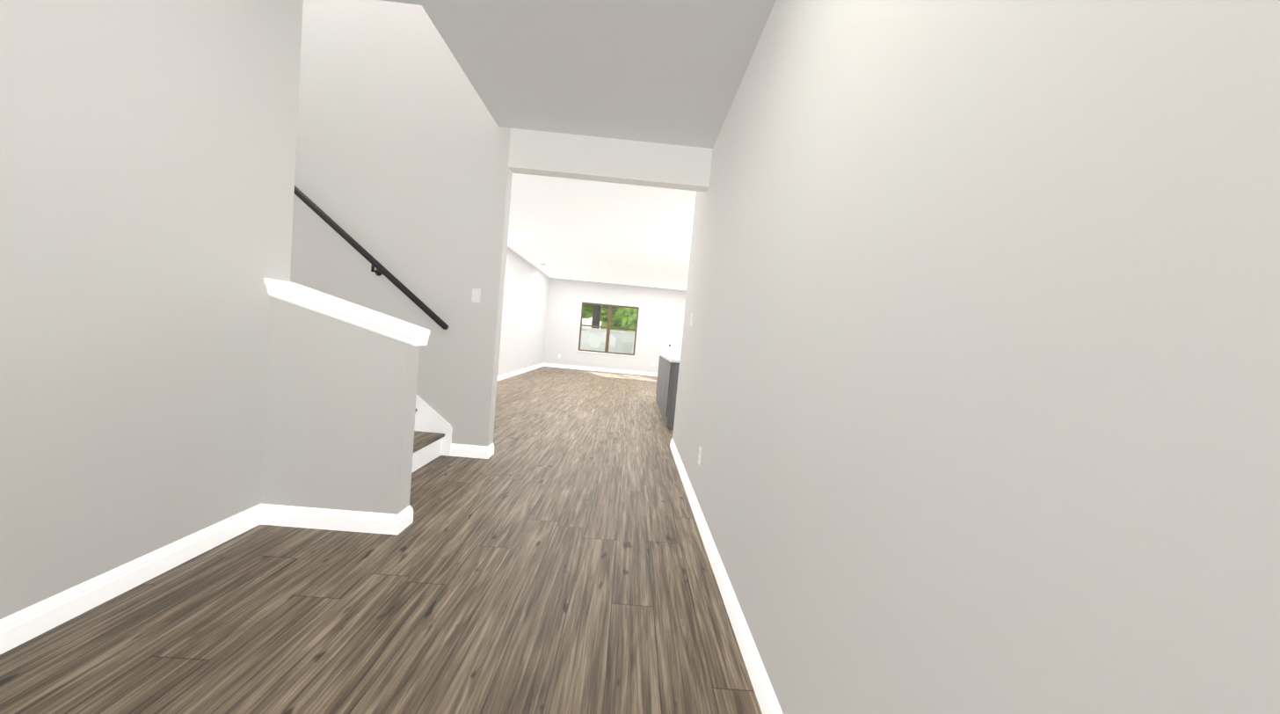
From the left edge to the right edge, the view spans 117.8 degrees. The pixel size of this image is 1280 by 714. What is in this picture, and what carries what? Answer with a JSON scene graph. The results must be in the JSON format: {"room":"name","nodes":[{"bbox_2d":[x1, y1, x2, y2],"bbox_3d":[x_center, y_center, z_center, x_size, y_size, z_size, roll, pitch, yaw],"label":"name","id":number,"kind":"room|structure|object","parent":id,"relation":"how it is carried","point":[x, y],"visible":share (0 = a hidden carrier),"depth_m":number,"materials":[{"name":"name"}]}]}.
{"room":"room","nodes":[
{"label":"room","id":0,"kind":"room"},
{"bbox_2d":[0,0,303,618],"bbox_3d":[-1.886,-0.456,0.876,0.120,2.740,2.340,5,3,-1],"label":"wall","id":1,"kind":"structure","parent":0,"point":[148,151],"depth_m":1.41,"materials":[{"name":"paint"}]},
{"bbox_2d":[0,503,260,654],"bbox_3d":[-1.935,0.868,0.817,0.015,0.103,2.365,5,3,-1],"label":"baseboard","id":2,"kind":"structure","parent":1,"relation":"attached to","point":[20,627],"depth_m":1.42,"materials":[{"name":"white wood"}]},
{"bbox_2d":[260,295,419,514],"bbox_3d":[-1.568,0.276,2.035,0.700,1.230,0.110,5,3,-1],"label":"wall","id":3,"kind":"structure","parent":0,"point":[339,413],"depth_m":1.98,"materials":[{"name":"paint"}]},
{"bbox_2d":[260,503,407,534],"bbox_3d":[-1.600,0.842,1.999,0.694,0.103,0.015,5,3,-1],"label":"baseboard","id":4,"kind":"structure","parent":3,"relation":"attached to","point":[270,514],"depth_m":1.99,"materials":[{"name":"white wood"}]},
{"bbox_2d":[263,277,429,345],"bbox_3d":[-1.506,-0.228,2.011,0.734,0.274,0.178,5,3,-1],"label":"trim","id":5,"kind":"structure","parent":3,"relation":"on","point":[349,312],"depth_m":1.94,"materials":[{"name":"white wood"}]},
{"bbox_2d":[404,504,413,528],"bbox_3d":[-1.413,0.853,2.122,0.315,0.103,0.030,5,3,-1],"label":"baseboard","id":6,"kind":"structure","parent":3,"relation":"attached to","point":[408,520],"depth_m":2.10,"materials":[{"name":"white wood"}]},
{"bbox_2d":[0,366,762,713],"bbox_3d":[-0.433,0.950,4.079,10.020,0.100,16.240,5,3,-1],"label":"floor","id":7,"kind":"structure","parent":0,"point":[549,556],"depth_m":1.51,"materials":[{"name":"brown wood"}]},
{"bbox_2d":[411,408,444,472],"bbox_3d":[-3.347,-0.725,2.572,3.691,2.850,1.127,5,3,-1],"label":"stair","id":8,"kind":"structure","parent":7,"relation":"on","point":[426,447],"depth_m":3.03,"materials":[{"name":"white paint"}]},
{"bbox_2d":[655,356,679,427],"bbox_3d":[0.848,0.485,6.150,1.009,0.860,2.269,5,3,-1],"label":"kitchen island","id":9,"kind":"object","parent":7,"relation":"on","point":[667,380],"depth_m":5.16,"materials":[{"name":"grey wood"}]},
{"bbox_2d":[657,352,680,363],"bbox_3d":[1.025,0.048,6.156,1.336,0.039,2.310,5,3,-1],"label":"island countertop","id":10,"kind":"structure","parent":9,"relation":"on","point":[676,358],"depth_m":5.77,"materials":[{"name":"white stone"}]},
{"bbox_2d":[290,0,512,446],"bbox_3d":[-3.108,-2.013,3.157,4.120,5.400,0.120,5,3,-1],"label":"wall","id":11,"kind":"structure","parent":0,"point":[403,174],"depth_m":3.15,"materials":[{"name":"paint"}]},
{"bbox_2d":[294,185,448,329],"bbox_3d":[-2.986,-1.559,3.072,3.077,2.416,0.098,5,3,-1],"label":"handrail","id":12,"kind":"object","parent":11,"relation":"attached to","point":[381,269],"visible":0.4,"depth_m":3.08,"materials":[{"name":"black metal"}]},
{"bbox_2d":[290,281,452,456],"bbox_3d":[-3.313,-0.902,3.139,3.720,3.155,0.017,5,3,-1],"label":"trim","id":13,"kind":"structure","parent":11,"relation":"attached to","point":[428,418],"depth_m":3.23,"materials":[{"name":"white wood"}]},
{"bbox_2d":[450,442,494,458],"bbox_3d":[-1.440,0.793,3.322,0.319,0.103,0.135,5,3,-1],"label":"baseboard","id":14,"kind":"structure","parent":11,"relation":"attached to","point":[473,451],"depth_m":3.26,"materials":[{"name":"white wood"}]},
{"bbox_2d":[471,288,480,302],"bbox_3d":[-1.361,-0.509,3.202,0.070,0.115,0.009,5,3,-1],"label":"light switch","id":15,"kind":"object","parent":11,"relation":"attached to","point":[476,294],"visible":1,"depth_m":3.20,"materials":[{"name":"white plastic"}]},
{"bbox_2d":[497,246,550,375],"bbox_3d":[-2.858,-0.866,7.615,0.120,2.740,8.660,5,3,-1],"label":"wall","id":16,"kind":"structure","parent":0,"point":[525,313],"depth_m":9.28,"materials":[{"name":"paint"}]},
{"bbox_2d":[497,363,544,380],"bbox_3d":[-2.910,0.452,7.680,0.015,0.103,8.660,5,3,-1],"label":"baseboard","id":17,"kind":"structure","parent":16,"relation":"attached to","point":[512,374],"depth_m":9.31,"materials":[{"name":"white wood"}]},
{"bbox_2d":[378,0,776,148],"bbox_3d":[-1.696,-1.799,-0.539,5.010,0.100,7.340,5,3,-1],"label":"ceiling","id":18,"kind":"structure","parent":0,"point":[672,72],"depth_m":2.28,"materials":[{"name":"paint"}]},
{"bbox_2d":[507,173,696,290],"bbox_3d":[0.973,-1.950,7.699,7.560,0.100,8.780,5,3,-1],"label":"ceiling","id":19,"kind":"structure","parent":0,"point":[580,229],"depth_m":5.96,"materials":[{"name":"paint"}]},
{"bbox_2d":[508,128,712,192],"bbox_3d":[-0.237,-1.691,3.231,1.660,0.410,0.120,5,3,-1],"label":"header beam","id":20,"kind":"structure","parent":0,"point":[601,159],"depth_m":3.18,"materials":[{"name":"paint"}]},
{"bbox_2d":[543,277,686,372],"bbox_3d":[0.758,-0.752,12.090,7.560,2.740,0.120,5,3,-1],"label":"wall","id":21,"kind":"structure","parent":0,"point":[567,298],"depth_m":11.98,"materials":[{"name":"paint"}]},
{"bbox_2d":[544,363,657,376],"bbox_3d":[-1.145,0.404,12.041,3.675,0.103,0.015,5,3,-1],"label":"baseboard","id":22,"kind":"structure","parent":21,"relation":"attached to","point":[545,364],"depth_m":12.03,"materials":[{"name":"white wood"}]},
{"bbox_2d":[577,302,639,356],"bbox_3d":[-0.983,-0.861,12.024,1.810,1.530,0.119,5,3,-1],"label":"window","id":23,"kind":"structure","parent":21,"relation":"in","point":[608,328],"depth_m":12.03,"materials":[{"name":"clear glass"}]},
{"bbox_2d":[664,308,684,353],"bbox_3d":[1.239,-0.398,12.046,0.916,2.128,0.021,5,3,-1],"label":"door frame","id":24,"kind":"structure","parent":21,"relation":"attached to","point":[667,325],"depth_m":12.00,"materials":[{"name":"white wood"}]},
{"bbox_2d":[666,311,683,354],"bbox_3d":[1.238,-0.359,11.985,0.760,2.040,0.109,5,3,-1],"label":"pantry door","id":25,"kind":"structure","parent":21,"relation":"in","point":[675,332],"depth_m":11.98,"materials":[{"name":"white wood"}]},
{"bbox_2d":[672,0,1279,713],"bbox_3d":[0.601,-0.192,0.052,0.120,2.740,8.030,5,3,-1],"label":"wall","id":26,"kind":"structure","parent":0,"point":[978,397],"depth_m":0.55,"materials":[{"name":"paint"}]},
{"bbox_2d":[690,312,693,326],"bbox_3d":[0.465,-0.338,3.482,0.009,0.115,0.116,5,3,-1],"label":"light switch","id":27,"kind":"object","parent":26,"relation":"attached to","point":[691,319],"visible":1,"depth_m":3.46,"materials":[{"name":"white plastic"}]},
{"bbox_2d":[698,445,701,465],"bbox_3d":[0.399,0.660,2.579,0.007,0.115,0.070,5,3,-1],"label":"outlet","id":28,"kind":"object","parent":26,"relation":"attached to","point":[700,455],"visible":1,"depth_m":2.56,"materials":[{"name":"white plastic"}]},
{"bbox_2d":[669,437,783,713],"bbox_3d":[0.474,1.119,0.122,0.135,0.103,8.045,5,3,-1],"label":"baseboard","id":29,"kind":"structure","parent":26,"relation":"attached to","point":[767,697],"depth_m":1.55,"materials":[{"name":"white wood"}]},
{"label":"outside","id":30,"kind":"structure","parent":0,"visible":0},
{"bbox_3d":[-0.789,-0.402,35.420,60.000,0.350,46.460,5,3,-1],"label":"ground","id":31,"kind":"structure","parent":30,"visible":0},
{"bbox_2d":[580,327,635,354],"bbox_3d":[-0.321,-0.329,16.035,28.000,1.430,0.500,5,3,-1],"label":"fence","id":32,"kind":"object","parent":31,"relation":"on","point":[614,343],"depth_m":15.80,"materials":[{"name":"white"}]},
{"bbox_2d":[582,304,637,331],"bbox_3d":[-2.111,-3.084,21.717,18.978,6.050,8.095,5,3,-1],"label":"trees","id":33,"kind":"object","parent":31,"relation":"on","point":[614,322],"depth_m":18.87,"materials":[{"name":"green plant"}]}
]}

